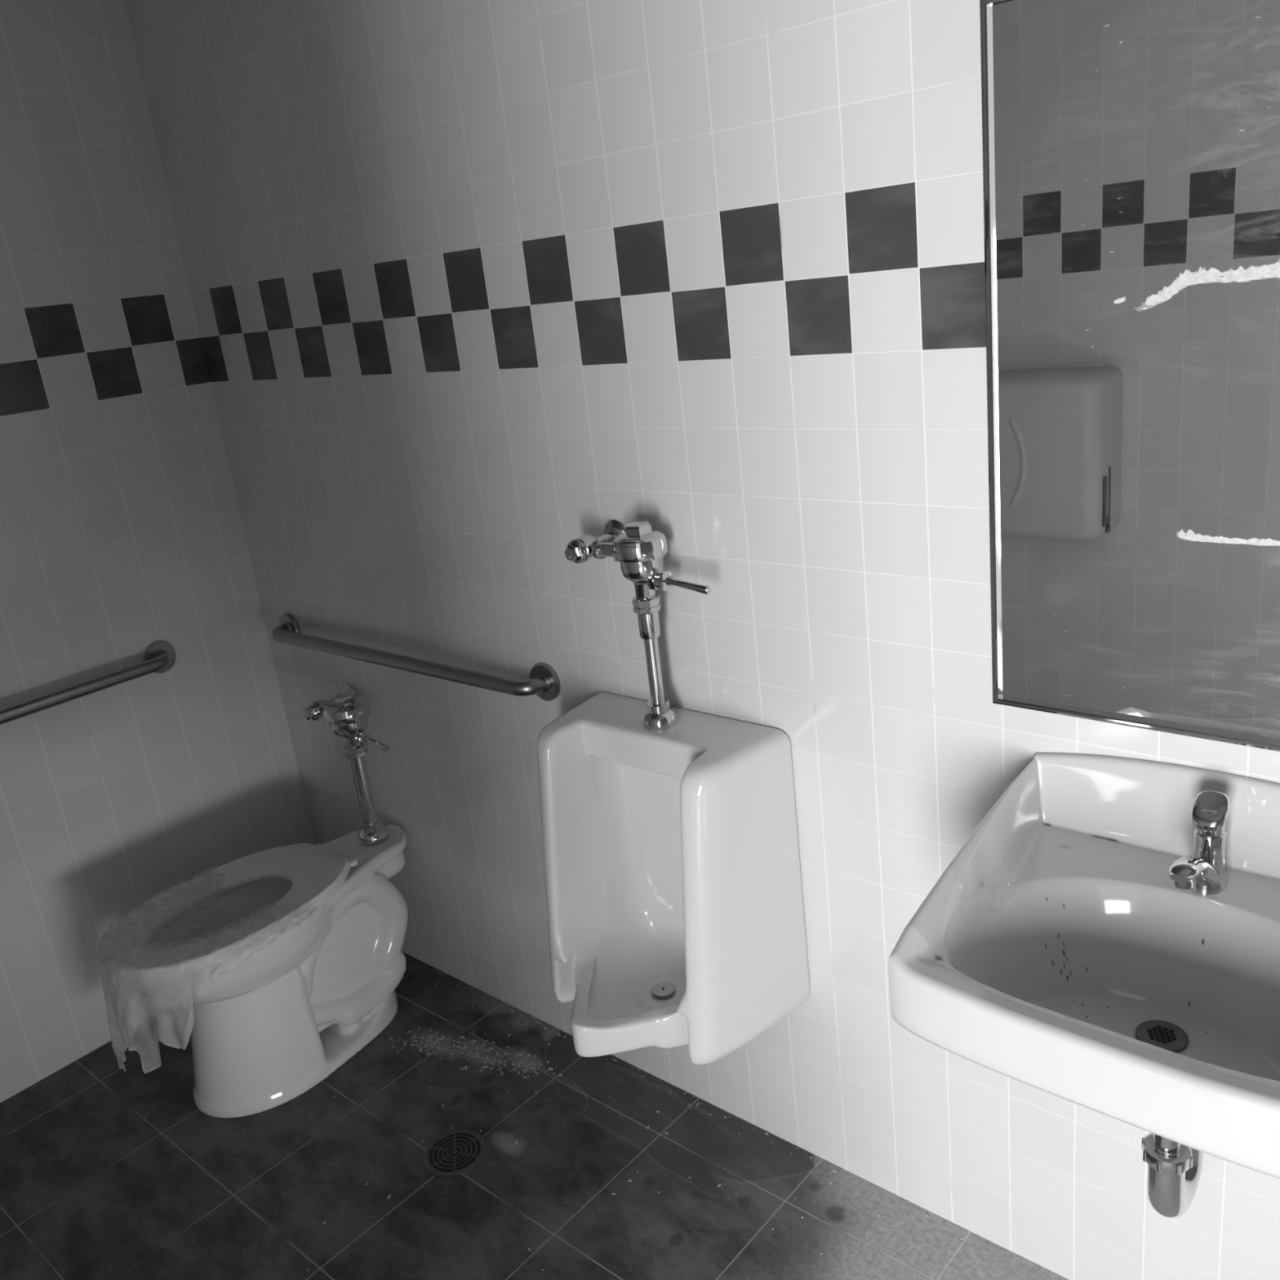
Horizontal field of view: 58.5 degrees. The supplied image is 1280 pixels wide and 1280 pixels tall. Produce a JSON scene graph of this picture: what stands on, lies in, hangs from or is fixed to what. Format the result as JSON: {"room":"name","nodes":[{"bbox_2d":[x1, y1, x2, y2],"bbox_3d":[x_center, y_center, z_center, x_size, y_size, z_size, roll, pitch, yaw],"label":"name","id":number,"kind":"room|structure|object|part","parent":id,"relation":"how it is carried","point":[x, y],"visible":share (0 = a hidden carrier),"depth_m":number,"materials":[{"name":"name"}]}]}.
{"room":"public restroom","nodes":[
{"label":"public restroom","id":0,"kind":"room"},
{"bbox_2d":[0,0,315,1102],"bbox_3d":[-1.754,-0.147,2.287,0.140,2.850,1.991,9,24,41],"label":"wall","id":1,"kind":"structure","parent":0,"point":[122,530],"depth_m":2.71,"materials":[{"name":"tile"}]},
{"bbox_2d":[0,640,176,724],"bbox_3d":[-1.510,0.204,2.472,0.072,0.080,1.110,9,24,41],"label":"grab bar","id":2,"kind":"object","parent":1,"relation":"attached to","point":[159,657],"visible":1,"depth_m":2.68,"materials":[{"name":"metal"}]},
{"bbox_2d":[0,951,1068,1279],"bbox_3d":[-0.295,1.321,1.558,3.360,0.001,1.991,9,24,41],"label":"floor","id":3,"kind":"structure","parent":0,"point":[100,1162],"depth_m":2.31,"materials":[{"name":"tile"}]},
{"bbox_2d":[100,824,408,1118],"bbox_3d":[-0.836,0.769,2.708,0.376,0.452,0.758,9,24,41],"label":"toilet","id":4,"kind":"object","parent":3,"relation":"on","point":[272,1027],"visible":0.96,"depth_m":2.60,"materials":[{"name":"ceramic"}]},
{"bbox_2d":[97,865,312,1073],"bbox_3d":[-0.970,0.752,2.546,0.426,0.301,0.423,9,24,41],"label":"toilet paper","id":5,"kind":"object","parent":4,"relation":"on","point":[169,1020],"visible":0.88,"depth_m":2.37,"materials":[{"name":"white paper"}]},
{"bbox_3d":[-0.926,0.598,2.570,0.366,0.025,0.548,9,24,41],"label":"seat","id":6,"kind":"part","parent":4,"relation":"part of","materials":[{"name":"plastic"}]},
{"bbox_2d":[302,684,389,844],"bbox_3d":[-0.675,0.306,2.803,0.293,0.380,0.144,9,24,41],"label":"valve","id":7,"kind":"object","parent":4,"relation":"on","point":[347,713],"visible":1,"depth_m":2.76,"materials":[{"name":"silver metal"}]},
{"bbox_3d":[-0.623,0.243,2.699,0.095,0.022,0.017,11,25,43],"label":"handle lever","id":8,"kind":"part","parent":7,"relation":"part of","materials":[{"name":"silver metal"}]},
{"bbox_2d":[423,1129,485,1176],"bbox_3d":[-0.384,1.063,2.372,0.128,0.004,0.128,9,24,41],"label":"floor drain","id":9,"kind":"object","parent":3,"relation":"on","point":[454,1153],"visible":1,"depth_m":2.37,"materials":[{"name":"metal"}]},
{"bbox_2d":[179,981,1022,1279],"bbox_3d":[-0.213,1.107,2.174,1.558,0.004,0.902,9,24,41],"label":"crumbs","id":10,"kind":"object","parent":3,"relation":"on","point":[457,985],"visible":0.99,"depth_m":2.65,"materials":[{"name":"grey"}]},
{"bbox_2d":[124,0,1279,1279],"bbox_3d":[0.252,-0.255,1.886,3.640,2.850,0.140,9,24,41],"label":"wall","id":11,"kind":"structure","parent":0,"point":[477,288],"depth_m":1.98,"materials":[{"name":"tile"}]},
{"bbox_2d":[271,613,560,701],"bbox_3d":[-0.572,0.037,2.638,1.035,0.082,0.072,9,24,41],"label":"grab bar","id":12,"kind":"object","parent":11,"relation":"attached to","point":[544,682],"visible":1,"depth_m":2.50,"materials":[{"name":"metal"}]},
{"bbox_2d":[537,692,809,1065],"bbox_3d":[-0.007,0.466,2.068,0.463,0.595,0.383,9,24,41],"label":"urinal","id":13,"kind":"object","parent":11,"relation":"attached to","point":[674,899],"visible":1,"depth_m":2.05,"materials":[{"name":"white ceramic"}]},
{"bbox_2d":[564,519,711,729],"bbox_3d":[0.021,-0.029,2.011,0.304,0.368,0.126,9,24,41],"label":"valve","id":14,"kind":"object","parent":13,"relation":"attached to","point":[640,549],"visible":1,"depth_m":1.97,"materials":[{"name":"silver metal"}]},
{"bbox_3d":[0.079,-0.091,1.905,0.095,0.022,0.017,11,25,43],"label":"handle lever","id":15,"kind":"part","parent":14,"relation":"part of","materials":[{"name":"silver metal"}]},
{"bbox_2d":[888,752,1279,1178],"bbox_3d":[0.630,0.384,1.375,0.514,0.296,0.460,9,24,41],"label":"sink","id":16,"kind":"object","parent":11,"relation":"attached to","point":[1058,952],"visible":0.98,"depth_m":1.46,"materials":[{"name":"ceramic"}]},
{"bbox_2d":[1141,1133,1204,1217],"bbox_3d":[0.738,0.620,1.534,0.068,0.268,0.246,9,24,41],"label":"trap","id":17,"kind":"object","parent":16,"relation":"attached to","point":[1174,1169],"visible":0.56,"depth_m":1.47,"materials":[{"name":"silver metal"}]},
{"bbox_2d":[1168,790,1230,894],"bbox_3d":[0.696,0.272,1.426,0.049,0.129,0.150,9,24,41],"label":"faucet","id":18,"kind":"object","parent":16,"relation":"on","point":[1203,873],"visible":1,"depth_m":1.44,"materials":[{"name":"silver metal"}]},
{"bbox_3d":[0.691,0.296,1.424,0.038,0.078,0.125,9,24,41],"label":"spout","id":19,"kind":"part","parent":18,"relation":"part of","materials":[{"name":"silver metal"}]},
{"bbox_2d":[979,0,1279,751],"bbox_3d":[0.694,-0.306,1.333,0.610,0.924,0.016,9,24,41],"label":"mirror","id":20,"kind":"object","parent":11,"relation":"attached to","point":[1131,148],"visible":1,"depth_m":1.41,"materials":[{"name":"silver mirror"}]}
]}

